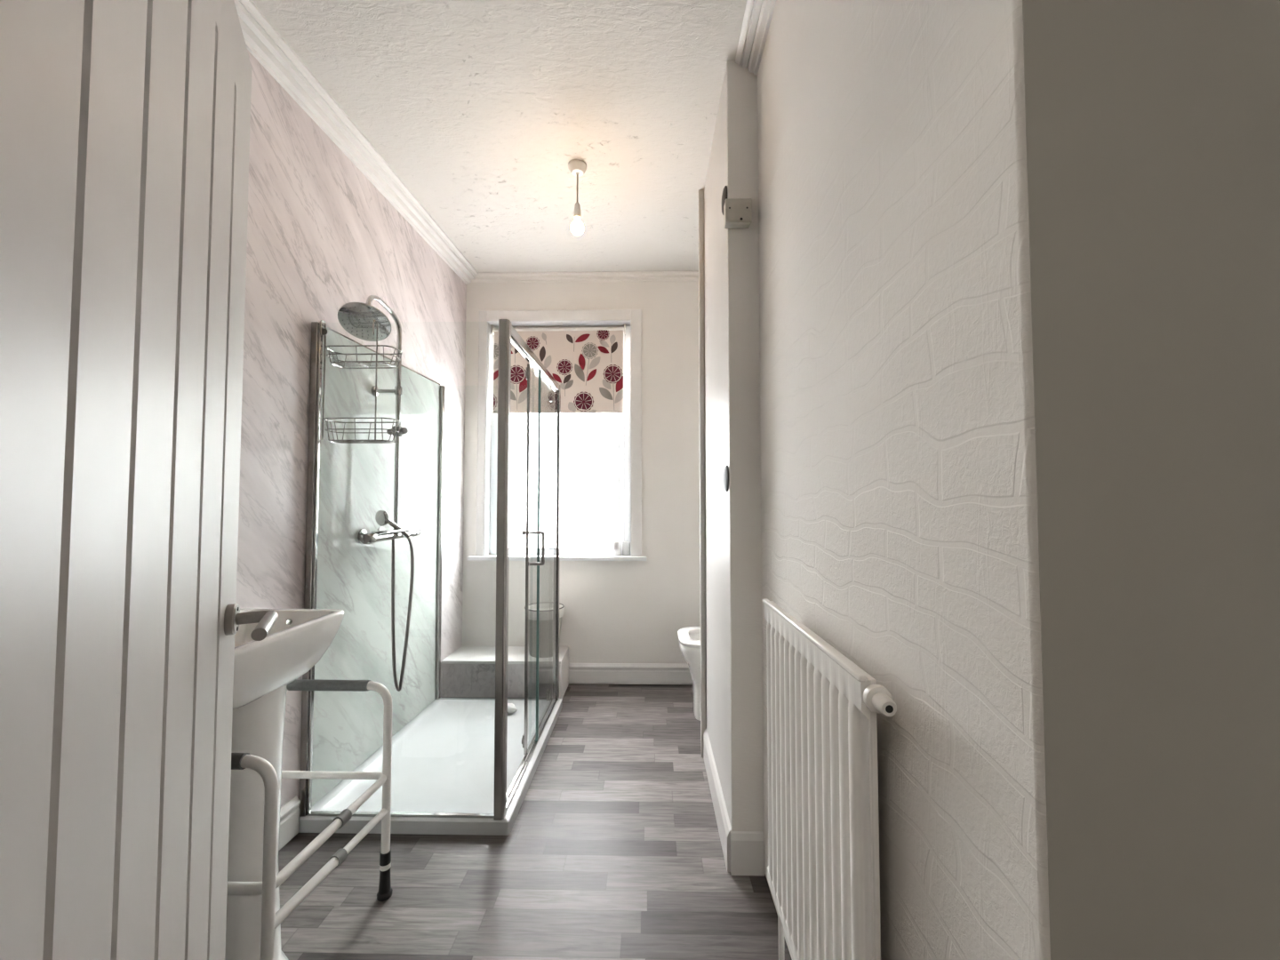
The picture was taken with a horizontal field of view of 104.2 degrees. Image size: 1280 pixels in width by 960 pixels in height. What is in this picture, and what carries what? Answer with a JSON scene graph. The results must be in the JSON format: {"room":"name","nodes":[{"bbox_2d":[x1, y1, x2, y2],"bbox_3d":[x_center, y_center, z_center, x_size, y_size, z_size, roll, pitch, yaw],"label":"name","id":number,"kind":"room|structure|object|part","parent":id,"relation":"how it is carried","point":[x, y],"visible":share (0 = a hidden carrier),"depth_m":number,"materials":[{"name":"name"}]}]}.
{"room":"bathroom","nodes":[
{"label":"bathroom","id":0,"kind":"room"},
{"bbox_2d":[235,49,466,807],"bbox_3d":[-1.310,-0.080,1.865,0.105,2.740,3.275,0,-2,3],"label":"wall","id":1,"kind":"structure","parent":0,"point":[322,237],"depth_m":1.86,"materials":[{"name":"stone"}]},
{"bbox_2d":[279,795,300,849],"bbox_3d":[-1.289,1.189,1.049,0.020,0.130,1.536,0,-2,3],"label":"baseboard","id":2,"kind":"structure","parent":1,"relation":"attached to","point":[290,811],"depth_m":1.77,"materials":[{"name":"white paint"}]},
{"bbox_2d":[233,0,478,284],"bbox_3d":[-1.214,-1.419,1.889,0.095,0.062,3.025,0,-2,3],"label":"coving","id":3,"kind":"structure","parent":1,"relation":"attached to","point":[262,40],"depth_m":1.97,"materials":[{"name":"white paint"}]},
{"bbox_2d":[337,295,421,691],"bbox_3d":[-1.133,0.087,2.194,0.210,1.732,0.606,0,-2,-9],"label":"shower fixture","id":4,"kind":"object","parent":1,"relation":"attached to","point":[356,318],"visible":0.98,"depth_m":2.24,"materials":[{"name":"silver metal"}]},
{"bbox_3d":[-1.113,-0.275,2.147,0.030,1.011,0.295,0,-2,1],"label":"riser rail","id":5,"kind":"part","parent":4,"relation":"part of","materials":[{"name":"silver metal"}]},
{"bbox_2d":[251,0,746,272],"bbox_3d":[-0.034,-1.528,0.894,3.100,0.080,5.270,0,-2,1],"label":"ceiling","id":6,"kind":"structure","parent":0,"point":[482,109],"depth_m":1.93,"materials":[{"name":"paint"}]},
{"bbox_2d":[568,159,586,235],"bbox_3d":[-0.285,-1.274,2.265,0.086,0.324,0.086,0,-2,1],"label":"pendant light","id":7,"kind":"object","parent":6,"relation":"hanging from","point":[578,167],"visible":1,"depth_m":2.25,"materials":[{"name":"white plastic"}]},
{"bbox_3d":[-0.285,-1.149,2.261,0.060,0.076,0.060,0,-2,1],"label":"bulb","id":8,"kind":"part","parent":7,"relation":"part of","materials":[{"name":"white glass"}]},
{"bbox_3d":[-0.285,-1.323,2.267,0.006,0.145,0.006,1,-2,-21],"label":"cord","id":9,"kind":"part","parent":7,"relation":"part of","materials":[{"name":"white plastic"}]},
{"bbox_2d":[278,683,791,959],"bbox_3d":[-0.034,1.290,0.788,3.100,0.080,5.270,0,-2,1],"label":"floor","id":10,"kind":"structure","parent":0,"point":[612,850],"depth_m":1.61,"materials":[{"name":"grey laminate"}]},
{"bbox_2d":[224,608,343,959],"bbox_3d":[-1.079,0.759,1.227,0.420,1.015,0.496,0,-2,1],"label":"basin","id":11,"kind":"object","parent":10,"relation":"on","point":[299,638],"visible":0.3,"depth_m":1.19,"materials":[{"name":"white ceramic"}]},
{"bbox_3d":[-1.079,0.450,1.238,0.420,0.150,0.496,0,-2,1],"label":"bowl","id":12,"kind":"part","parent":11,"relation":"part of","materials":[{"name":"white ceramic"}]},
{"bbox_2d":[226,679,392,959],"bbox_3d":[-0.994,0.943,1.321,0.454,0.652,0.492,0,-2,1],"label":"support frame","id":13,"kind":"object","parent":10,"relation":"on","point":[270,920],"visible":0.59,"depth_m":1.27,"materials":[{"name":"white metal"}]},
{"bbox_3d":[-0.997,0.903,1.187,0.409,0.024,0.200,0,-2,1],"label":"rail","id":14,"kind":"part","parent":13,"relation":"part of","materials":[{"name":"white metal"}]},
{"bbox_3d":[-0.808,0.993,1.206,0.023,0.034,0.229,0,-2,4],"label":"rail","id":15,"kind":"part","parent":13,"relation":"part of","materials":[{"name":"white metal"}]},
{"bbox_3d":[-0.986,0.914,1.471,0.419,0.021,0.171,0,-2,1],"label":"rail","id":16,"kind":"part","parent":13,"relation":"part of","materials":[{"name":"white metal"}]},
{"bbox_3d":[-0.799,0.909,1.333,0.022,0.023,0.120,0,-2,4],"label":"rail","id":17,"kind":"part","parent":13,"relation":"part of","materials":[{"name":"white metal"}]},
{"bbox_3d":[-0.792,1.010,1.424,0.020,0.028,0.231,0,-2,4],"label":"rail","id":18,"kind":"part","parent":13,"relation":"part of","materials":[{"name":"white metal"}]},
{"bbox_2d":[298,698,562,835],"bbox_3d":[-0.855,1.285,2.369,0.780,0.050,1.113,0,-2,1],"label":"shower tray","id":19,"kind":"object","parent":10,"relation":"on","point":[443,759],"visible":0.76,"depth_m":2.17,"materials":[{"name":"white plastic"}]},
{"bbox_2d":[298,319,560,820],"bbox_3d":[-0.846,0.335,2.402,0.800,1.851,1.101,0,-2,1],"label":"shower enclosure","id":20,"kind":"object","parent":19,"relation":"on","point":[348,484],"visible":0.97,"depth_m":2.19,"materials":[{"name":"clear glass"}]},
{"bbox_2d":[320,320,402,443],"bbox_3d":[-1.098,-0.380,1.961,0.277,0.463,0.148,0,-2,1],"label":"shower caddy","id":21,"kind":"object","parent":20,"relation":"hanging from","point":[324,331],"visible":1,"depth_m":1.93,"materials":[{"name":"metal"}]},
{"bbox_2d":[324,416,400,443],"bbox_3d":[-1.097,-0.194,1.970,0.277,0.091,0.117,0,-2,1],"label":"basket","id":22,"kind":"object","parent":21,"relation":"on","point":[373,441],"depth_m":1.95,"materials":[{"name":"metal"}]},
{"bbox_2d":[326,344,402,368],"bbox_3d":[-1.097,-0.486,1.981,0.277,0.068,0.117,0,-2,1],"label":"basket","id":23,"kind":"object","parent":21,"relation":"on","point":[383,362],"depth_m":1.96,"materials":[{"name":"metal"}]},
{"bbox_3d":[-1.222,0.336,2.415,0.010,1.841,1.025,0,-2,3],"label":"panel","id":24,"kind":"part","parent":20,"relation":"part of","materials":[{"name":"glass"}]},
{"bbox_3d":[-0.514,0.316,1.864,0.038,1.849,0.038,0,-2,1],"label":"corner post","id":25,"kind":"part","parent":20,"relation":"part of","materials":[{"name":"metal"}]},
{"bbox_3d":[-0.505,1.251,2.373,0.032,0.018,1.049,0,-2,1],"label":"rail","id":26,"kind":"part","parent":20,"relation":"part of","materials":[{"name":"metal"}]},
{"bbox_3d":[-0.499,0.319,2.335,0.104,0.167,0.024,0,-2,1],"label":"door handle","id":27,"kind":"part","parent":20,"relation":"part of","materials":[{"name":"metal"}]},
{"bbox_3d":[-0.505,-0.561,2.441,0.036,0.046,1.049,0,-2,1],"label":"rail","id":28,"kind":"part","parent":20,"relation":"part of","materials":[{"name":"silver metal"}]},
{"bbox_3d":[-0.491,0.358,2.931,0.032,1.845,0.028,0,-2,1],"label":"post","id":29,"kind":"part","parent":20,"relation":"part of","materials":[{"name":"metal"}]},
{"bbox_2d":[507,703,517,713],"bbox_3d":[-0.729,1.272,2.778,0.078,0.056,0.073,-2,-3,36],"label":"drain","id":30,"kind":"object","parent":19,"relation":"on","point":[511,708],"visible":0.62,"depth_m":2.76,"materials":[{"name":"silver metal"}]},
{"bbox_2d":[441,646,568,699],"bbox_3d":[-0.833,1.217,3.142,0.724,0.243,0.302,0,-2,1],"label":"boxing","id":31,"kind":"structure","parent":10,"relation":"on","point":[468,671],"depth_m":3.01,"materials":[{"name":"stone"}]},
{"bbox_2d":[524,601,564,657],"bbox_3d":[-0.606,0.947,3.149,0.250,0.297,0.250,0,-2,1],"label":"waste bin","id":32,"kind":"object","parent":31,"relation":"on","point":[546,608],"visible":0.67,"depth_m":3.06,"materials":[{"name":"beige plastic"}]},
{"bbox_2d":[677,626,700,720],"bbox_3d":[0.610,0.897,2.842,0.786,0.860,0.400,0,-2,1],"label":"toilet","id":33,"kind":"object","parent":10,"relation":"on","point":[689,637],"visible":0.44,"depth_m":2.74,"materials":[{"name":"white ceramic"}]},
{"bbox_3d":[0.467,0.896,2.845,0.499,0.023,0.376,0,-2,1],"label":"seat","id":34,"kind":"part","parent":33,"relation":"part of","materials":[{"name":"white ceramic"}]},
{"bbox_2d":[462,280,700,684],"bbox_3d":[0.116,-0.022,3.402,2.900,2.740,0.160,0,-2,1],"label":"wall","id":35,"kind":"structure","parent":0,"point":[615,612],"depth_m":3.32,"materials":[{"name":"paint"}]},
{"bbox_2d":[467,309,646,560],"bbox_3d":[-0.546,-0.306,3.395,1.181,1.683,0.190,0,-2,1],"label":"window","id":36,"kind":"structure","parent":35,"relation":"in","point":[601,453],"depth_m":3.42,"materials":[{"name":"white plastic"}]},
{"bbox_3d":[-0.547,0.520,3.334,1.181,0.026,0.130,0,-2,1],"label":"sill","id":37,"kind":"part","parent":36,"relation":"part of","materials":[{"name":"white plastic"}]},
{"bbox_2d":[491,323,625,413],"bbox_3d":[-0.560,-0.761,3.423,0.922,0.610,0.046,0,-2,1],"label":"roller blind","id":38,"kind":"object","parent":36,"relation":"attached to","point":[587,363],"visible":0.89,"depth_m":3.40,"materials":[{"name":"multicoloured fabric"}]},
{"bbox_3d":[-0.547,-0.254,3.442,0.876,1.538,0.052,0,-2,1],"label":"sash","id":39,"kind":"part","parent":36,"relation":"part of","materials":[{"name":"white plastic"}]},
{"bbox_3d":[-0.547,-0.257,3.444,0.808,1.464,0.004,0,-2,1],"label":"pane","id":40,"kind":"part","parent":36,"relation":"part of","materials":[{"name":"clear glass"}]},
{"bbox_2d":[610,541,621,556],"bbox_3d":[-0.161,0.460,3.339,0.068,0.095,0.068,0,-2,1],"label":"pot","id":41,"kind":"object","parent":36,"relation":"on","point":[615,546],"visible":1,"depth_m":3.31,"materials":[{"name":"white ceramic"}]},
{"bbox_3d":[-0.131,-0.133,3.384,0.020,0.100,0.040,0,-2,1],"label":"handle","id":42,"kind":"part","parent":36,"relation":"part of","materials":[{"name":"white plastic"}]},
{"bbox_2d":[622,541,630,555],"bbox_3d":[-0.094,0.460,3.353,0.052,0.095,0.052,0,-2,1],"label":"pot","id":43,"kind":"object","parent":36,"relation":"on","point":[626,545],"visible":1,"depth_m":3.33,"materials":[{"name":"white ceramic"}]},
{"bbox_2d":[471,271,698,282],"bbox_3d":[-0.085,-1.370,3.353,2.198,0.050,0.045,0,-2,1],"label":"coving","id":44,"kind":"structure","parent":35,"relation":"attached to","point":[618,276],"depth_m":3.36,"materials":[{"name":"paint"}]},
{"bbox_2d":[568,663,692,684],"bbox_3d":[0.274,1.270,3.260,1.481,0.125,0.020,0,-2,1],"label":"baseboard","id":45,"kind":"structure","parent":35,"relation":"attached to","point":[579,673],"depth_m":3.26,"materials":[{"name":"white paint"}]},
{"bbox_2d":[704,62,731,826],"bbox_3d":[0.925,-0.072,2.076,1.232,2.740,0.820,0,-2,1],"label":"wall","id":46,"kind":"structure","parent":0,"point":[716,236],"depth_m":1.96,"materials":[{"name":"white paint"}]},
{"bbox_2d":[698,190,706,757],"bbox_3d":[0.303,-0.058,2.450,0.026,2.739,0.104,0,-2,1],"label":"door","id":47,"kind":"structure","parent":46,"relation":"attached to","point":[701,300],"depth_m":2.40,"materials":[{"name":"white paint"}]},
{"bbox_2d":[703,728,731,871],"bbox_3d":[0.300,1.228,1.995,0.016,0.136,0.730,0,-2,1],"label":"baseboard","id":48,"kind":"structure","parent":46,"relation":"attached to","point":[722,817],"depth_m":1.85,"materials":[{"name":"white paint"}]},
{"bbox_2d":[721,185,727,215],"bbox_3d":[0.296,-0.987,1.759,0.012,0.091,0.091,0,-2,1],"label":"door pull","id":49,"kind":"object","parent":46,"relation":"attached to","point":[724,191],"visible":0.8,"depth_m":1.73,"materials":[{"name":"metal"}]},
{"bbox_2d":[723,464,728,491],"bbox_3d":[0.296,-0.005,1.722,0.012,0.091,0.091,0,-2,1],"label":"door pull","id":50,"kind":"object","parent":46,"relation":"attached to","point":[726,468],"visible":1,"depth_m":1.70,"materials":[{"name":"silver metal"}]},
{"bbox_2d":[727,60,764,836],"bbox_3d":[0.363,-0.137,1.683,0.123,2.639,0.013,0,-2,1],"label":"wall panel","id":51,"kind":"object","parent":46,"relation":"attached to","point":[742,150],"visible":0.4,"depth_m":1.67,"materials":[{"name":"paint"}]},
{"bbox_2d":[723,198,751,228],"bbox_3d":[0.329,-0.899,1.683,0.088,0.082,0.045,0,-2,1],"label":"junction box","id":52,"kind":"object","parent":51,"relation":"attached to","point":[737,212],"visible":1,"depth_m":1.66,"materials":[{"name":"beige plastic"}]},
{"bbox_2d":[730,829,764,875],"bbox_3d":[0.350,1.214,1.622,0.107,0.136,0.014,0,-2,1],"label":"baseboard","id":53,"kind":"structure","parent":51,"relation":"attached to","point":[747,847],"depth_m":1.61,"materials":[{"name":"white paint"}]},
{"bbox_2d":[757,0,1050,959],"bbox_3d":[0.957,-0.110,1.076,1.128,2.740,1.180,0,-2,1],"label":"wall","id":54,"kind":"structure","parent":0,"point":[899,500],"depth_m":0.70,"materials":[{"name":"paint"}]},
{"bbox_2d":[735,0,775,75],"bbox_3d":[0.358,-1.451,1.143,0.080,0.055,1.170,0,-2,1],"label":"coving","id":55,"kind":"structure","parent":54,"relation":"attached to","point":[758,13],"depth_m":1.59,"materials":[{"name":"white paint"}]},
{"bbox_2d":[762,598,896,959],"bbox_3d":[0.357,0.780,0.987,0.075,0.956,0.628,0,-2,1],"label":"radiator","id":56,"kind":"object","parent":54,"relation":"attached to","point":[823,876],"visible":1,"depth_m":0.91,"materials":[{"name":"metal"}]},
{"bbox_3d":[0.332,0.308,1.030,0.013,0.010,0.578,0,-2,0],"label":"trim","id":57,"kind":"part","parent":56,"relation":"part of","materials":[{"name":"metal"}]},
{"bbox_2d":[1022,0,1279,959],"bbox_3d":[0.057,-0.137,0.354,2.900,2.740,0.320,0,-2,1],"label":"wall","id":58,"kind":"structure","parent":0,"point":[1153,126],"depth_m":0.49,"materials":[{"name":"paint"}]},
{"bbox_2d":[0,0,278,959],"bbox_3d":[-0.576,0.197,0.634,0.113,2.077,0.775,1,-2,-29],"label":"door","id":59,"kind":"structure","parent":58,"relation":"in","point":[125,124],"depth_m":0.49,"materials":[{"name":"paint"}]},
{"bbox_3d":[-0.744,0.254,0.909,0.014,0.056,0.056,1,-2,-29],"label":"handle","id":60,"kind":"part","parent":59,"relation":"part of","materials":[{"name":"metal"}]},
{"bbox_3d":[-0.684,0.255,0.873,0.069,0.026,0.143,1,-2,-29],"label":"lever","id":61,"kind":"part","parent":59,"relation":"part of","materials":[{"name":"metal"}]}
]}

